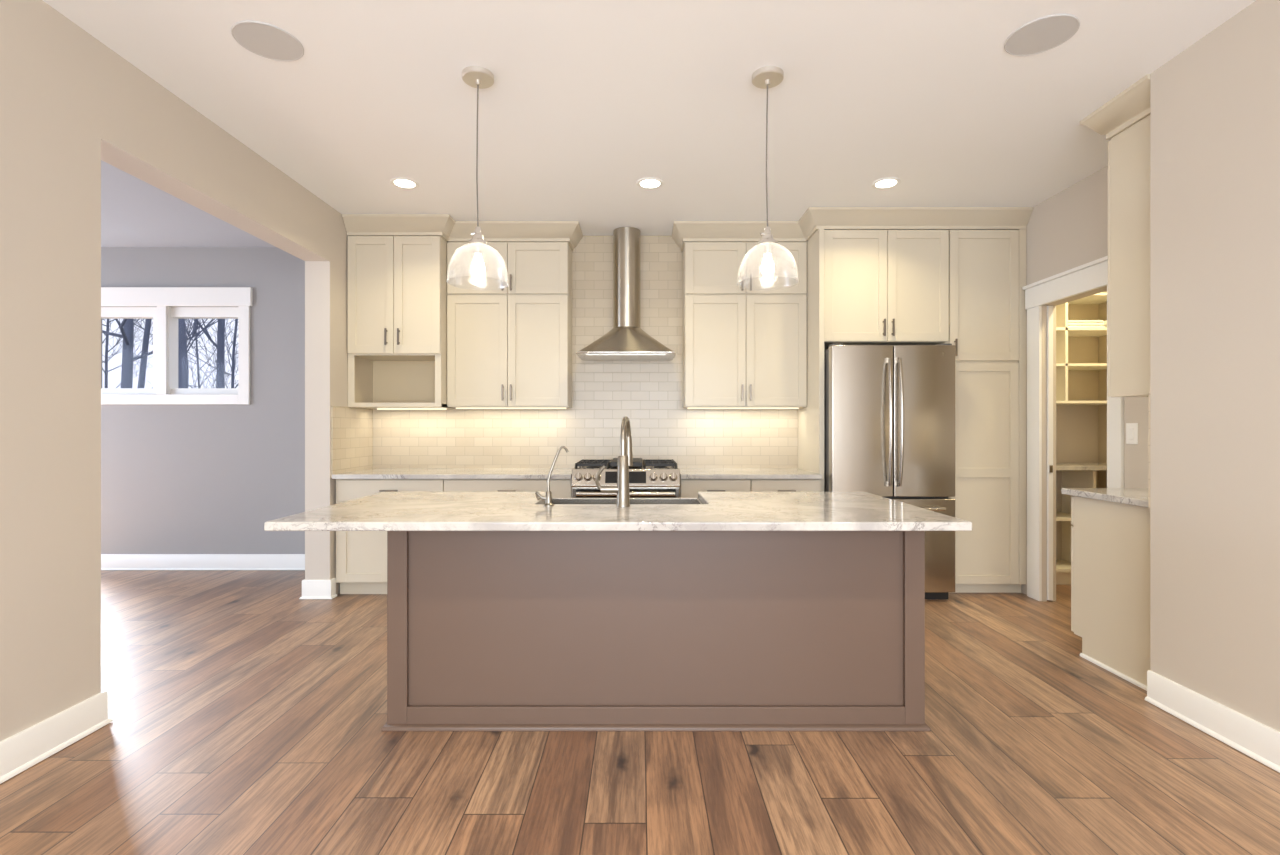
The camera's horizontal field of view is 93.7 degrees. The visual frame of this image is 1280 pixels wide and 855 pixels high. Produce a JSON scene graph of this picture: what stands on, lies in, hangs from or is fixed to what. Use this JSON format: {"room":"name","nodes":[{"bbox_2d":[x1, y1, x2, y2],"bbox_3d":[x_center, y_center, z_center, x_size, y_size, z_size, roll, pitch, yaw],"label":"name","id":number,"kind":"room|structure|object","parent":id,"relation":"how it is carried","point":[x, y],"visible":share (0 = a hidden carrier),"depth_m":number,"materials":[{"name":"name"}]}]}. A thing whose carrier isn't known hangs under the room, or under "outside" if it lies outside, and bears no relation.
{"room":"kitchen","nodes":[
{"label":"kitchen","id":0,"kind":"room"},
{"bbox_2d":[0,0,347,740],"bbox_3d":[-2.299,-0.180,1.270,0.178,2.800,7.739,0,0,0],"label":"wall","id":1,"kind":"structure","parent":0,"point":[69,103],"depth_m":2.34,"materials":[{"name":"beige paint"}]},
{"bbox_2d":[0,691,112,783],"bbox_3d":[-2.299,1.151,-0.052,0.230,0.132,5.076,0,0,0],"label":"baseboard","id":2,"kind":"structure","parent":1,"relation":"attached to","point":[19,752],"depth_m":2.23,"materials":[{"name":"white paint"}]},
{"bbox_2d":[299,578,336,598],"bbox_3d":[-2.299,1.151,4.686,0.230,0.132,0.869,0,0,0],"label":"baseboard","id":3,"kind":"structure","parent":1,"relation":"attached to","point":[311,589],"depth_m":4.26,"materials":[{"name":"white paint"}]},
{"bbox_2d":[101,247,304,553],"bbox_3d":[-4.405,-0.180,5.215,4.390,2.800,0.150,0,0,0],"label":"wall","id":4,"kind":"structure","parent":0,"point":[176,478],"depth_m":5.14,"materials":[{"name":"grey paint"}]},
{"bbox_2d":[101,287,252,403],"bbox_3d":[-4.083,-0.696,5.180,1.533,0.998,0.140,0,0,0],"label":"window","id":5,"kind":"structure","parent":4,"relation":"in","point":[165,390],"depth_m":5.12,"materials":[{"name":"white paint"}]},
{"bbox_2d":[101,554,304,569],"bbox_3d":[-3.658,1.151,5.127,2.484,0.132,0.026,0,0,0],"label":"baseboard","id":6,"kind":"structure","parent":4,"relation":"attached to","point":[108,561],"depth_m":5.13,"materials":[{"name":"white paint"}]},
{"bbox_2d":[543,491,553,505],"bbox_3d":[-0.392,0.303,2.575,0.044,0.062,0.044,0,0,0],"label":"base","id":7,"kind":"object","parent":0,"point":[548,498],"depth_m":2.56,"materials":[{"name":"silver metal"}]},
{"bbox_2d":[0,570,1279,854],"bbox_3d":[-1.350,1.270,1.220,10.700,0.100,8.140,0,0,0],"label":"floor","id":8,"kind":"structure","parent":0,"point":[248,715],"depth_m":2.13,"materials":[{"name":"brown wood"}]},
{"bbox_2d":[336,479,444,593],"bbox_3d":[-1.804,0.795,4.607,0.782,0.847,0.660,0,0,0],"label":"base cabinet","id":9,"kind":"object","parent":8,"relation":"on","point":[361,556],"visible":0.35,"depth_m":4.32,"materials":[{"name":"beige paint"}]},
{"bbox_2d":[444,479,571,497],"bbox_3d":[-0.952,0.795,4.607,0.919,0.847,0.660,0,0,0],"label":"base cabinet","id":10,"kind":"object","parent":8,"relation":"on","point":[560,488],"visible":0.17,"depth_m":4.31,"materials":[{"name":"beige paint"}]},
{"bbox_2d":[332,468,572,478],"bbox_3d":[-1.343,0.351,4.606,1.707,0.033,0.662,0,0,0],"label":"countertop","id":11,"kind":"structure","parent":10,"relation":"on","point":[374,473],"depth_m":4.37,"materials":[{"name":"white stone"}]},
{"bbox_2d":[571,458,679,497],"bbox_3d":[-0.100,0.734,4.529,0.764,0.972,0.741,0,0,0],"label":"gas range","id":12,"kind":"object","parent":8,"relation":"on","point":[654,478],"visible":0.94,"depth_m":4.22,"materials":[{"name":"silver metal"}]},
{"bbox_2d":[578,465,674,467],"bbox_3d":[-0.100,0.313,4.600,0.756,0.022,0.600,0,0,0],"label":"cooktop","id":13,"kind":"object","parent":12,"relation":"in","point":[609,466],"depth_m":4.47,"materials":[{"name":"black metal"}]},
{"bbox_2d":[381,531,930,730],"bbox_3d":[0.065,0.794,2.769,2.205,0.851,0.722,0,0,0],"label":"kitchen island","id":14,"kind":"object","parent":8,"relation":"on","point":[487,630],"visible":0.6,"depth_m":2.44,"materials":[{"name":"brown paint"}]},
{"bbox_2d":[264,492,971,530],"bbox_3d":[-0.077,0.351,2.634,2.515,0.033,1.013,0,0,0],"label":"island countertop","id":15,"kind":"structure","parent":14,"relation":"on","point":[384,511],"depth_m":2.34,"materials":[{"name":"white stone"}]},
{"bbox_2d":[534,446,568,505],"bbox_3d":[-0.379,0.207,2.577,0.147,0.255,0.044,0,0,-10],"label":"faucet","id":16,"kind":"object","parent":15,"relation":"on","point":[548,498],"visible":1,"depth_m":2.57,"materials":[{"name":"silver metal"}]},
{"bbox_2d":[595,416,632,506],"bbox_3d":[-0.075,0.143,2.609,0.125,0.384,0.246,0,0,34],"label":"kitchen faucet","id":17,"kind":"object","parent":15,"relation":"on","point":[625,459],"visible":1,"depth_m":2.54,"materials":[{"name":"silver metal"}]},
{"bbox_2d":[544,498,702,503],"bbox_3d":[-0.080,0.484,2.877,0.810,0.231,0.555,0,0,0],"label":"farmhouse sink","id":18,"kind":"object","parent":15,"relation":"in","point":[554,500],"visible":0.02,"depth_m":3.12,"materials":[{"name":"silver metal"}]},
{"bbox_2d":[680,479,749,497],"bbox_3d":[0.544,0.795,4.607,0.506,0.847,0.660,0,0,0],"label":"base cabinet","id":19,"kind":"object","parent":8,"relation":"on","point":[689,488],"visible":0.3,"depth_m":4.31,"materials":[{"name":"beige paint"}]},
{"bbox_2d":[679,468,821,478],"bbox_3d":[0.794,0.351,4.606,1.010,0.033,0.662,0,0,0],"label":"countertop","id":20,"kind":"structure","parent":19,"relation":"on","point":[685,473],"depth_m":4.37,"materials":[{"name":"white stone"}]},
{"bbox_2d":[750,479,819,491],"bbox_3d":[1.048,0.795,4.607,0.498,0.847,0.660,0,0,0],"label":"base cabinet","id":21,"kind":"object","parent":8,"relation":"on","point":[756,485],"visible":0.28,"depth_m":4.31,"materials":[{"name":"beige paint"}]},
{"bbox_2d":[798,207,953,491],"bbox_3d":[1.731,-0.179,4.623,1.042,2.799,0.651,0,0,0],"label":"refrigerator surround","id":22,"kind":"object","parent":8,"relation":"on","point":[876,275],"visible":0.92,"depth_m":4.38,"materials":[{"name":"beige paint"}]},
{"bbox_2d":[824,344,954,598],"bbox_3d":[1.778,0.314,4.518,0.865,1.812,0.784,0,0,0],"label":"refrigerator","id":23,"kind":"object","parent":8,"relation":"on","point":[889,410],"visible":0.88,"depth_m":4.19,"materials":[{"name":"grey metal"}]},
{"bbox_2d":[947,207,1032,592],"bbox_3d":[2.535,-0.180,4.617,0.566,2.798,0.639,0,0,0],"label":"pantry cabinet","id":24,"kind":"object","parent":8,"relation":"on","point":[987,245],"visible":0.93,"depth_m":4.38,"materials":[{"name":"beige paint"}]},
{"bbox_2d":[1056,293,1106,584],"bbox_3d":[3.350,0.092,4.774,0.852,2.255,0.348,0,0,0],"label":"pantry shelving","id":25,"kind":"object","parent":8,"relation":"on","point":[1078,366],"visible":0.22,"depth_m":4.84,"materials":[{"name":"paint"}]},
{"bbox_2d":[1056,463,1106,470],"bbox_3d":[3.350,0.307,4.739,0.852,0.035,0.418,0,0,0],"label":"countertop","id":26,"kind":"structure","parent":25,"relation":"on","point":[1059,466],"depth_m":4.53,"materials":[{"name":"beige wood"}]},
{"bbox_2d":[1068,320,1104,326],"bbox_3d":[3.445,-0.800,4.770,0.310,0.063,0.260,0,0,0],"label":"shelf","id":27,"kind":"object","parent":25,"relation":"on","point":[1071,323],"visible":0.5,"depth_m":4.64,"materials":[{"name":"white wood"}]},
{"bbox_2d":[1071,496,1149,690],"bbox_3d":[2.582,0.794,2.997,0.473,0.850,0.631,0,0,0],"label":"base cabinet","id":28,"kind":"object","parent":8,"relation":"on","point":[1110,541],"visible":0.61,"depth_m":2.99,"materials":[{"name":"beige paint"}]},
{"bbox_2d":[1061,488,1147,507],"bbox_3d":[2.574,0.351,3.006,0.488,0.033,0.627,0,0,0],"label":"countertop","id":29,"kind":"structure","parent":28,"relation":"on","point":[1130,496],"depth_m":3.08,"materials":[{"name":"white stone"}]},
{"bbox_2d":[43,0,1255,246],"bbox_3d":[-1.375,-1.623,1.220,10.750,0.155,8.140,0,0,0],"label":"ceiling","id":30,"kind":"structure","parent":0,"point":[587,100],"depth_m":2.90,"materials":[{"name":"white paint"}]},
{"bbox_2d":[231,21,303,60],"bbox_3d":[-1.520,-1.577,2.456,0.254,0.006,0.254,0,0,0],"label":"ceiling speaker","id":31,"kind":"object","parent":30,"relation":"attached to","point":[269,41],"visible":1,"depth_m":2.44},
{"bbox_2d":[390,177,418,188],"bbox_3d":[-1.520,-1.576,3.877,0.178,0.008,0.178,0,0,0],"label":"recessed light","id":32,"kind":"object","parent":30,"relation":"in","point":[404,183],"visible":1,"depth_m":3.87,"materials":[{"name":"white paint"}]},
{"bbox_2d":[446,66,508,285],"bbox_3d":[-0.726,-1.112,2.690,0.272,0.934,0.272,0,0,0],"label":"pendant light","id":33,"kind":"object","parent":30,"relation":"hanging from","point":[477,77],"visible":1,"depth_m":2.67,"materials":[{"name":"clear glass"}]},
{"bbox_2d":[468,226,487,254],"bbox_3d":[-0.726,-0.838,2.690,0.088,0.125,0.088,0,0,0],"label":"socket","id":34,"kind":"object","parent":33,"relation":"attached to","point":[477,241],"depth_m":2.67,"materials":[{"name":"silver metal"}]},
{"bbox_2d":[636,177,663,188],"bbox_3d":[0.065,-1.576,3.877,0.178,0.008,0.178,0,0,0],"label":"recessed light","id":35,"kind":"object","parent":30,"relation":"in","point":[650,182],"visible":1,"depth_m":3.87,"materials":[{"name":"white"}]},
{"bbox_2d":[737,66,798,285],"bbox_3d":[0.572,-1.112,2.690,0.272,0.934,0.272,0,0,0],"label":"pendant light","id":36,"kind":"object","parent":30,"relation":"hanging from","point":[766,77],"visible":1,"depth_m":2.67,"materials":[{"name":"white"}]},
{"bbox_2d":[758,226,777,254],"bbox_3d":[0.572,-0.838,2.690,0.088,0.125,0.088,0,0,0],"label":"socket","id":37,"kind":"object","parent":36,"relation":"attached to","point":[767,242],"depth_m":2.67,"materials":[{"name":"silver metal"}]},
{"bbox_2d":[871,177,900,188],"bbox_3d":[1.590,-1.576,3.877,0.178,0.008,0.178,0,0,0],"label":"recessed light","id":38,"kind":"object","parent":30,"relation":"in","point":[884,183],"visible":1,"depth_m":3.87,"materials":[{"name":"white"}]},
{"bbox_2d":[1004,14,1079,55],"bbox_3d":[1.616,-1.577,2.418,0.254,0.006,0.254,0,0,0],"label":"ceiling speaker","id":39,"kind":"object","parent":30,"relation":"attached to","point":[1043,34],"visible":1,"depth_m":2.40},
{"bbox_2d":[811,236,1097,559],"bbox_3d":[0.895,-0.180,5.025,6.209,2.800,0.150,0,0,0],"label":"wall","id":40,"kind":"structure","parent":0,"point":[1076,425],"depth_m":4.95,"materials":[{"name":"beige paint"}]},
{"bbox_2d":[342,214,455,409],"bbox_3d":[-1.810,-0.861,4.689,0.794,1.437,0.495,0,0,0],"label":"upper cabinet","id":41,"kind":"object","parent":40,"relation":"attached to","point":[397,263],"visible":0.94,"depth_m":4.52,"materials":[{"name":"beige paint"}]},
{"bbox_2d":[447,221,582,408],"bbox_3d":[-0.986,-0.864,4.763,1.031,1.431,0.347,0,0,0],"label":"upper cabinet","id":42,"kind":"object","parent":40,"relation":"attached to","point":[509,347],"visible":0.98,"depth_m":4.67,"materials":[{"name":"beige paint"}]},
{"bbox_2d":[574,227,676,360],"bbox_3d":[-0.105,-1.061,4.682,0.768,1.032,0.510,0,0,0],"label":"range hood","id":43,"kind":"object","parent":40,"relation":"attached to","point":[626,341],"visible":1,"depth_m":4.71,"materials":[{"name":"silver metal"}]},
{"bbox_2d":[672,221,806,408],"bbox_3d":[0.779,-0.864,4.763,1.038,1.431,0.347,0,0,0],"label":"upper cabinet","id":44,"kind":"object","parent":40,"relation":"attached to","point":[745,344],"visible":1,"depth_m":4.67,"materials":[{"name":"beige paint"}]},
{"bbox_2d":[331,236,1149,507],"bbox_3d":[0.474,-0.610,4.287,5.499,1.939,1.805,0,0,20],"label":"wall tile","id":45,"kind":"structure","parent":40,"relation":"attached to","point":[649,393],"depth_m":4.94,"materials":[{"name":"white tile"}]},
{"bbox_2d":[1021,166,1147,600],"bbox_3d":[2.870,-0.180,3.815,0.100,2.800,2.268,0,0,0],"label":"wall","id":46,"kind":"structure","parent":0,"point":[1068,230],"depth_m":3.96,"materials":[{"name":"beige paint"}]},
{"bbox_2d":[1047,306,1052,599],"bbox_3d":[2.875,0.178,4.502,0.034,2.063,0.616,0,0,0],"label":"door","id":47,"kind":"structure","parent":46,"relation":"in","point":[1049,308],"depth_m":4.20,"materials":[{"name":"white paint"}]},
{"bbox_2d":[1022,256,1123,600],"bbox_3d":[2.800,0.099,3.915,0.040,2.243,0.900,0,0,0],"label":"trim","id":48,"kind":"structure","parent":46,"relation":"attached to","point":[1093,275],"depth_m":4.21,"materials":[{"name":"white paint"}]},
{"bbox_2d":[1126,423,1137,443],"bbox_3d":[2.815,0.035,3.435,0.010,0.120,0.080,0,0,0],"label":"light switch","id":49,"kind":"object","parent":46,"relation":"attached to","point":[1131,428],"visible":1,"depth_m":3.43,"materials":[{"name":"white plastic"}]},
{"bbox_2d":[1098,291,1106,487],"bbox_3d":[3.410,-0.180,3.825,0.979,2.800,2.249,0,0,0],"label":"wall","id":50,"kind":"structure","parent":0,"point":[1102,409],"depth_m":4.90,"materials":[{"name":"paint"}]},
{"bbox_2d":[1150,0,1279,731],"bbox_3d":[2.600,-0.180,0.040,0.640,2.800,5.280,0,0,0],"label":"wall","id":51,"kind":"structure","parent":0,"point":[1215,104],"depth_m":2.38,"materials":[{"name":"beige paint"}]},
{"bbox_2d":[1080,74,1149,396],"bbox_3d":[2.543,-0.866,2.888,0.550,1.427,0.414,0,0,0],"label":"upper cabinet","id":52,"kind":"object","parent":51,"relation":"attached to","point":[1124,120],"visible":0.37,"depth_m":2.90,"materials":[{"name":"beige paint"}]},
{"bbox_2d":[1145,670,1279,772],"bbox_3d":[2.267,1.151,0.045,0.026,0.132,5.270,0,0,0],"label":"baseboard","id":53,"kind":"structure","parent":51,"relation":"attached to","point":[1258,741],"depth_m":2.35,"materials":[{"name":"white paint"}]},
{"label":"outside","id":54,"kind":"structure","parent":0,"visible":0},
{"bbox_3d":[-10.000,2.020,25.200,60.000,0.200,39.600,0,0,0],"label":"ground","id":55,"kind":"structure","parent":54,"visible":0},
{"bbox_2d":[102,319,152,387],"bbox_3d":[-15.002,-3.347,17.472,4.356,10.639,4.858,0,0,11],"label":"bare tree","id":56,"kind":"object","parent":55,"relation":"on","point":[108,329],"visible":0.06,"depth_m":16.99,"materials":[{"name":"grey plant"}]},
{"bbox_2d":[102,319,217,387],"bbox_3d":[-9.992,-3.550,11.277,4.806,11.052,5.222,0,0,-13],"label":"bare tree","id":57,"kind":"object","parent":55,"relation":"on","point":[126,327],"visible":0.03,"depth_m":11.95,"materials":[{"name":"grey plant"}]},
{"bbox_2d":[134,319,201,387],"bbox_3d":[-11.318,-4.327,13.828,6.399,12.615,4.240,0,0,-7],"label":"bare tree","id":58,"kind":"object","parent":55,"relation":"on","point":[143,363],"visible":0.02,"depth_m":13.96,"materials":[{"name":"grey plant"}]},
{"bbox_2d":[122,319,237,387],"bbox_3d":[-15.225,-3.717,20.291,5.058,11.378,4.105,0,0,-5],"label":"bare tree","id":59,"kind":"object","parent":55,"relation":"on","point":[196,351],"visible":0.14,"depth_m":20.06,"materials":[{"name":"grey plant"}]},
{"bbox_2d":[134,319,237,387],"bbox_3d":[-11.191,-3.129,16.460,5.387,10.207,6.984,0,0,-29],"label":"bare tree","id":60,"kind":"object","parent":55,"relation":"on","point":[234,352],"visible":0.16,"depth_m":15.98,"materials":[{"name":"grey plant"}]},
{"bbox_2d":[178,319,217,387],"bbox_3d":[-9.686,-3.796,11.351,5.600,11.544,5.003,0,0,36],"label":"bare tree","id":61,"kind":"object","parent":55,"relation":"on","point":[183,370],"visible":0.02,"depth_m":10.96,"materials":[{"name":"grey plant"}]},
{"bbox_2d":[193,319,224,387],"bbox_3d":[-8.621,-3.567,12.518,4.579,11.080,5.258,0,0,37],"label":"bare tree","id":62,"kind":"object","parent":55,"relation":"on","point":[220,374],"visible":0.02,"depth_m":12.95,"materials":[{"name":"grey plant"}]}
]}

